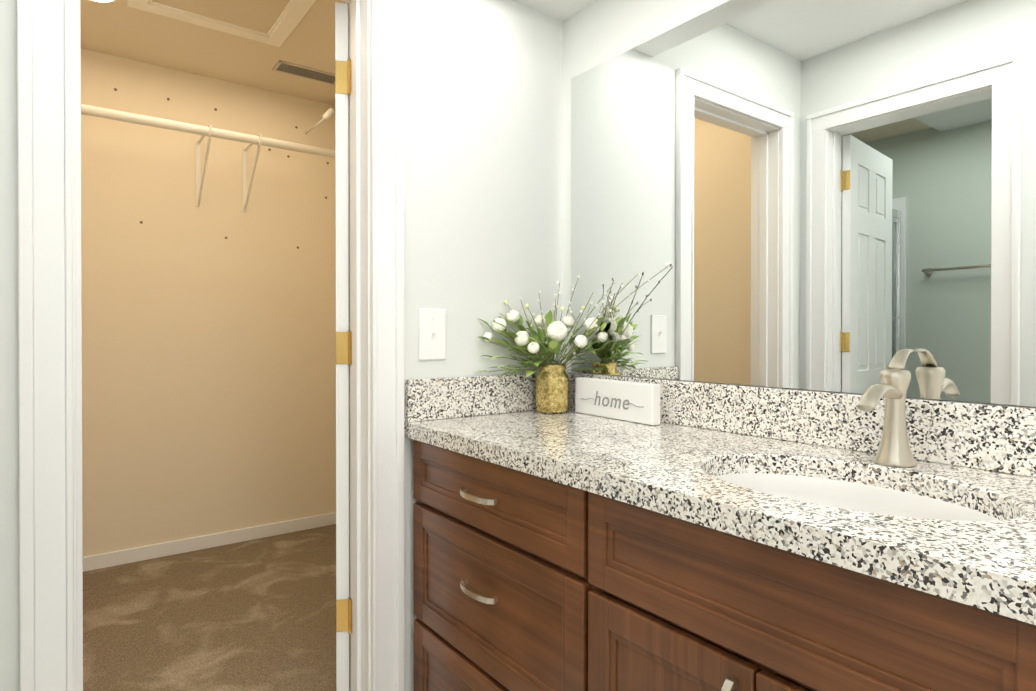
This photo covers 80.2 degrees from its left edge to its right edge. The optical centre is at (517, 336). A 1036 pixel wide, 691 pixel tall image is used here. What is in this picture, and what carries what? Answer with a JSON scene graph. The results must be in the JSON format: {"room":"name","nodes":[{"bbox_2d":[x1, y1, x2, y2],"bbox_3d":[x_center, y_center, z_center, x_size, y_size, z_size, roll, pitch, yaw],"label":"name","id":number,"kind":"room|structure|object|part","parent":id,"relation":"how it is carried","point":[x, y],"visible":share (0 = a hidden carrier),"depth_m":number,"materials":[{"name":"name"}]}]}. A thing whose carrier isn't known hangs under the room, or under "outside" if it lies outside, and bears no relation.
{"room":"bathroom","nodes":[
{"label":"bathroom","id":0,"kind":"room"},
{"bbox_2d":[81,48,335,556],"bbox_3d":[-1.757,-0.116,3.127,1.720,2.440,0.120,0,0,-37],"label":"wall","id":1,"kind":"structure","parent":0,"point":[208,378],"depth_m":3.15,"materials":[{"name":"beige paint"}]},
{"bbox_2d":[81,104,335,210],"bbox_3d":[-1.543,-0.933,2.940,1.600,0.535,0.426,0,0,-37],"label":"hanging rail","id":2,"kind":"object","parent":1,"relation":"attached to","point":[209,131],"visible":0.83,"depth_m":2.99,"materials":[{"name":"white metal"}]},
{"bbox_3d":[-1.494,-0.965,2.870,1.594,0.042,0.042,0,0,-37],"label":"rod","id":3,"kind":"part","parent":2,"relation":"part of","materials":[{"name":"white metal"}]},
{"bbox_2d":[83,512,335,571],"bbox_3d":[-1.669,1.056,3.116,1.600,0.068,0.014,0,0,-37],"label":"baseboard","id":4,"kind":"structure","parent":1,"relation":"attached to","point":[119,557],"depth_m":3.15,"materials":[{"name":"white wood"}]},
{"bbox_2d":[114,88,328,248],"bbox_3d":[-1.505,-0.840,3.235,1.037,0.699,0.002,0,0,-37],"label":"wall anchor","id":5,"kind":"object","parent":1,"relation":"attached to","point":[215,109],"visible":1,"depth_m":3.22,"materials":[{"name":"brown plastic"}]},
{"bbox_2d":[80,0,348,105],"bbox_3d":[-1.739,-1.380,1.942,3.500,0.100,2.150,0,0,-37],"label":"ceiling","id":6,"kind":"structure","parent":0,"point":[120,28],"depth_m":2.83,"materials":[{"name":"beige paint"}]},
{"bbox_2d":[93,0,112,1],"bbox_3d":[-1.447,-1.243,2.104,0.170,0.175,0.170,0,0,-37],"label":"closet ceiling light","id":7,"kind":"object","parent":6,"relation":"attached to","point":[103,0],"visible":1,"depth_m":2.13,"materials":[{"name":"white"}]},
{"bbox_2d":[152,0,289,32],"bbox_3d":[-1.090,-1.330,2.320,0.460,0.004,0.648,0,0,-37],"label":"panel","id":8,"kind":"object","parent":6,"relation":"attached to","point":[260,15],"visible":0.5,"depth_m":2.50,"materials":[{"name":"beige"}]},
{"bbox_2d":[127,0,315,46],"bbox_3d":[-1.090,-1.324,2.320,0.590,0.016,0.778,0,0,-37],"label":"trim","id":9,"kind":"structure","parent":6,"relation":"attached to","point":[290,17],"depth_m":2.56,"materials":[{"name":"white wood"}]},
{"bbox_2d":[272,60,334,84],"bbox_3d":[-1.063,-1.333,3.115,0.315,0.006,0.130,0,0,-37],"label":"ceiling vent","id":10,"kind":"object","parent":6,"relation":"in","point":[289,68],"visible":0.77,"depth_m":3.10,"materials":[{"name":"beige metal"}]},
{"bbox_2d":[0,0,562,690],"bbox_3d":[-0.578,-0.108,1.549,1.720,2.440,0.120,0,0,-37],"label":"wall","id":11,"kind":"structure","parent":0,"point":[483,159],"depth_m":1.78,"materials":[{"name":"white paint"}]},
{"bbox_2d":[72,0,76,690],"bbox_3d":[-0.937,0.094,1.285,0.019,2.040,0.126,0,0,-37],"label":"door frame","id":12,"kind":"structure","parent":11,"relation":"attached to","point":[74,347],"depth_m":1.24,"materials":[{"name":"white wood"}]},
{"bbox_2d":[74,0,82,690],"bbox_3d":[-0.927,0.094,1.297,0.011,2.040,0.036,0,0,-37],"label":"door frame","id":13,"kind":"object","parent":11,"relation":"attached to","point":[78,346],"visible":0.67,"depth_m":1.28,"materials":[{"name":"white wood"}]},
{"bbox_2d":[349,3,350,690],"bbox_3d":[-0.434,0.046,1.747,0.085,2.130,0.016,0,0,-37],"label":"trim","id":14,"kind":"structure","parent":11,"relation":"attached to","point":[350,634],"depth_m":1.73,"materials":[{"name":"white wood"}]},
{"bbox_2d":[350,332,351,363],"bbox_3d":[-0.460,0.032,1.699,0.003,0.089,0.037,0,0,-37],"label":"hinge","id":15,"kind":"object","parent":11,"relation":"attached to","point":[350,347],"visible":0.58,"depth_m":1.70,"materials":[{"name":"gold metal"}]},
{"bbox_2d":[350,59,351,92],"bbox_3d":[-0.460,-0.719,1.695,0.003,0.089,0.037,0,0,-37],"label":"hinge","id":16,"kind":"object","parent":11,"relation":"attached to","point":[350,75],"visible":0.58,"depth_m":1.69,"materials":[{"name":"gold metal"}]},
{"bbox_2d":[351,600,351,632],"bbox_3d":[-0.460,0.776,1.703,0.003,0.089,0.037,0,0,-37],"label":"hinge","id":17,"kind":"object","parent":11,"relation":"attached to","point":[351,616],"visible":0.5,"depth_m":1.70,"materials":[{"name":"gold metal"}]},
{"bbox_2d":[350,0,370,690],"bbox_3d":[-0.423,0.092,1.669,0.019,2.040,0.126,0,0,-37],"label":"door frame","id":18,"kind":"structure","parent":11,"relation":"attached to","point":[365,334],"depth_m":1.63,"materials":[{"name":"white wood"}]},
{"bbox_2d":[419,309,445,359],"bbox_3d":[-0.236,-0.006,1.720,0.086,0.143,0.017,0,0,-37],"label":"switch plate","id":19,"kind":"object","parent":11,"relation":"attached to","point":[432,334],"visible":1,"depth_m":1.72,"materials":[{"name":"white plastic"}]},
{"bbox_2d":[405,373,536,420],"bbox_3d":[-0.083,0.173,1.830,0.548,0.115,0.020,0,0,-37],"label":"backsplash","id":20,"kind":"structure","parent":11,"relation":"attached to","point":[427,399],"depth_m":1.77,"materials":[{"name":"stone"}]},
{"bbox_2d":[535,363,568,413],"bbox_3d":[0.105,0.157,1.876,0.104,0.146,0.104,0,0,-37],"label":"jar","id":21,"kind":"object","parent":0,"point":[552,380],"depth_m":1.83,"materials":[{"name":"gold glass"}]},
{"bbox_2d":[511,0,596,20],"bbox_3d":[0.864,-1.153,0.673,0.450,0.260,3.000,0,0,-37],"label":"ceiling","id":22,"kind":"structure","parent":0,"point":[562,10],"depth_m":1.92,"materials":[{"name":"white paint"}]},
{"bbox_2d":[563,0,1035,407],"bbox_3d":[1.092,-0.104,0.850,0.120,2.440,3.000,0,0,-37],"label":"wall","id":23,"kind":"structure","parent":0,"point":[597,33],"depth_m":1.87,"materials":[{"name":"white paint"}]},
{"bbox_2d":[566,372,1035,476],"bbox_3d":[0.757,0.177,1.180,0.020,0.115,2.067,0,0,-37],"label":"backsplash","id":24,"kind":"structure","parent":23,"relation":"attached to","point":[981,436],"depth_m":1.30,"materials":[{"name":"stone"}]},
{"bbox_2d":[571,0,1035,406],"bbox_3d":[0.777,-0.351,1.163,0.005,0.938,2.022,0,0,-37],"label":"mirror","id":25,"kind":"object","parent":23,"relation":"attached to","point":[831,195],"visible":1,"depth_m":1.33,"materials":[{"name":"clear glass"}]},
{"bbox_3d":[-0.781,1.167,0.675,3.500,0.100,5.350,0,0,-37],"label":"floor","id":26,"kind":"structure","parent":0,"visible":0},
{"bbox_2d":[83,524,335,690],"bbox_3d":[-1.120,1.101,2.381,1.600,0.014,1.850,0,0,-37],"label":"floor","id":27,"kind":"structure","parent":26,"relation":"on","point":[259,614],"depth_m":2.38,"materials":[{"name":"brown carpet"}]},
{"bbox_2d":[404,433,1035,690],"bbox_3d":[0.528,0.695,1.012,0.588,0.838,2.059,0,0,-37],"label":"bathroom vanity","id":28,"kind":"object","parent":26,"relation":"on","point":[702,536],"depth_m":1.01,"materials":[{"name":"brown wood"}]},
{"bbox_3d":[-0.075,0.884,1.403,0.020,0.229,0.674,0,0,-37],"label":"drawer","id":29,"kind":"part","parent":28,"relation":"part of","materials":[{"name":"brown wood"}]},
{"bbox_3d":[-0.096,0.574,1.385,0.034,0.012,0.135,0,0,-37],"label":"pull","id":30,"kind":"part","parent":28,"relation":"part of","materials":[{"name":"silver metal"}]},
{"bbox_3d":[-0.096,0.359,1.383,0.034,0.012,0.135,0,0,-37],"label":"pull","id":31,"kind":"part","parent":28,"relation":"part of","materials":[{"name":"silver metal"}]},
{"bbox_3d":[-0.075,0.359,1.400,0.020,0.160,0.674,0,0,-37],"label":"drawer","id":32,"kind":"part","parent":28,"relation":"part of","materials":[{"name":"brown wood"}]},
{"bbox_3d":[-0.075,0.604,1.401,0.020,0.302,0.674,0,0,-37],"label":"drawer","id":33,"kind":"part","parent":28,"relation":"part of","materials":[{"name":"brown wood"}]},
{"bbox_3d":[0.233,0.731,0.990,0.020,0.539,0.331,0,0,-37],"label":"door","id":34,"kind":"part","parent":28,"relation":"part of","materials":[{"name":"brown wood"}]},
{"bbox_2d":[404,409,1035,612],"bbox_3d":[0.537,0.255,1.016,0.571,0.040,2.067,0,0,-37],"label":"countertop","id":35,"kind":"structure","parent":28,"relation":"on","point":[661,464],"depth_m":1.02,"materials":[{"name":"stone"}]},
{"bbox_2d":[476,263,667,413],"bbox_3d":[0.134,0.016,1.724,0.344,0.429,0.444,0,0,-37],"label":"flower vase","id":36,"kind":"object","parent":35,"relation":"on","point":[552,388],"visible":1,"depth_m":1.83,"materials":[{"name":"gold glass"}]},
{"bbox_2d":[575,377,659,425],"bbox_3d":[0.272,0.177,1.737,0.032,0.106,0.325,0,0,-33],"label":"home sign","id":37,"kind":"object","parent":35,"relation":"on","point":[636,402],"visible":1,"depth_m":1.70,"materials":[{"name":"white wood"}]},
{"bbox_2d":[700,457,1027,536],"bbox_3d":[0.525,0.345,1.009,0.379,0.163,0.533,0,0,-37],"label":"sink","id":38,"kind":"object","parent":35,"relation":"in","point":[962,512],"depth_m":1.11,"materials":[{"name":"white ceramic"}]},
{"bbox_2d":[852,349,923,468],"bbox_3d":[0.674,0.128,1.120,0.183,0.210,0.068,0,0,-37],"label":"faucet","id":39,"kind":"object","parent":35,"relation":"on","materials":[{"name":"silver metal"}]},
{"bbox_3d":[0.294,0.551,0.862,0.034,0.135,0.012,0,0,-37],"label":"pull door","id":40,"kind":"part","parent":28,"relation":"part of","materials":[{"name":"silver metal"}]},
{"bbox_3d":[0.434,0.733,0.721,0.020,0.539,0.331,0,0,-37],"label":"door","id":41,"kind":"part","parent":28,"relation":"part of","materials":[{"name":"brown wood"}]},
{"bbox_3d":[-0.189,-0.110,1.917,0.655,2.440,0.004,0,0,-37],"label":"liner","id":42,"kind":"object","parent":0,"visible":0},
{"bbox_2d":[335,2,349,690],"bbox_3d":[-0.530,0.085,2.015,0.035,2.025,0.616,0,0,-8],"label":"closet door","id":43,"kind":"structure","parent":42,"relation":"attached to","point":[342,114],"depth_m":1.71,"materials":[{"name":"white wood"}]},
{"bbox_2d":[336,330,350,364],"bbox_3d":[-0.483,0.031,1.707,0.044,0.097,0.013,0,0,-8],"label":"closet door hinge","id":44,"kind":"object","parent":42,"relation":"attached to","point":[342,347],"visible":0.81,"depth_m":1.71,"materials":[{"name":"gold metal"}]},
{"bbox_2d":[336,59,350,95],"bbox_3d":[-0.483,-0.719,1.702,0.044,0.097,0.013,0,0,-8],"label":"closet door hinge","id":45,"kind":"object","parent":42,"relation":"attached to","point":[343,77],"visible":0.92,"depth_m":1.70,"materials":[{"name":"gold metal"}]},
{"bbox_2d":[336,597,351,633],"bbox_3d":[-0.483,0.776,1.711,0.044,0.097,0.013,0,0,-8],"label":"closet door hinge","id":46,"kind":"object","parent":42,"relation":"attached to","point":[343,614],"visible":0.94,"depth_m":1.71,"materials":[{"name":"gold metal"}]},
{"bbox_3d":[-0.679,-1.137,1.468,0.660,0.380,0.120,0,0,-37],"label":"wall","id":47,"kind":"structure","parent":0,"visible":0},
{"bbox_2d":[17,0,404,690],"bbox_3d":[-0.633,0.049,1.418,0.804,2.129,0.026,0,0,-37],"label":"trim","id":48,"kind":"structure","parent":47,"relation":"attached to","point":[45,332],"depth_m":1.21,"materials":[{"name":"white wood"}]}
]}

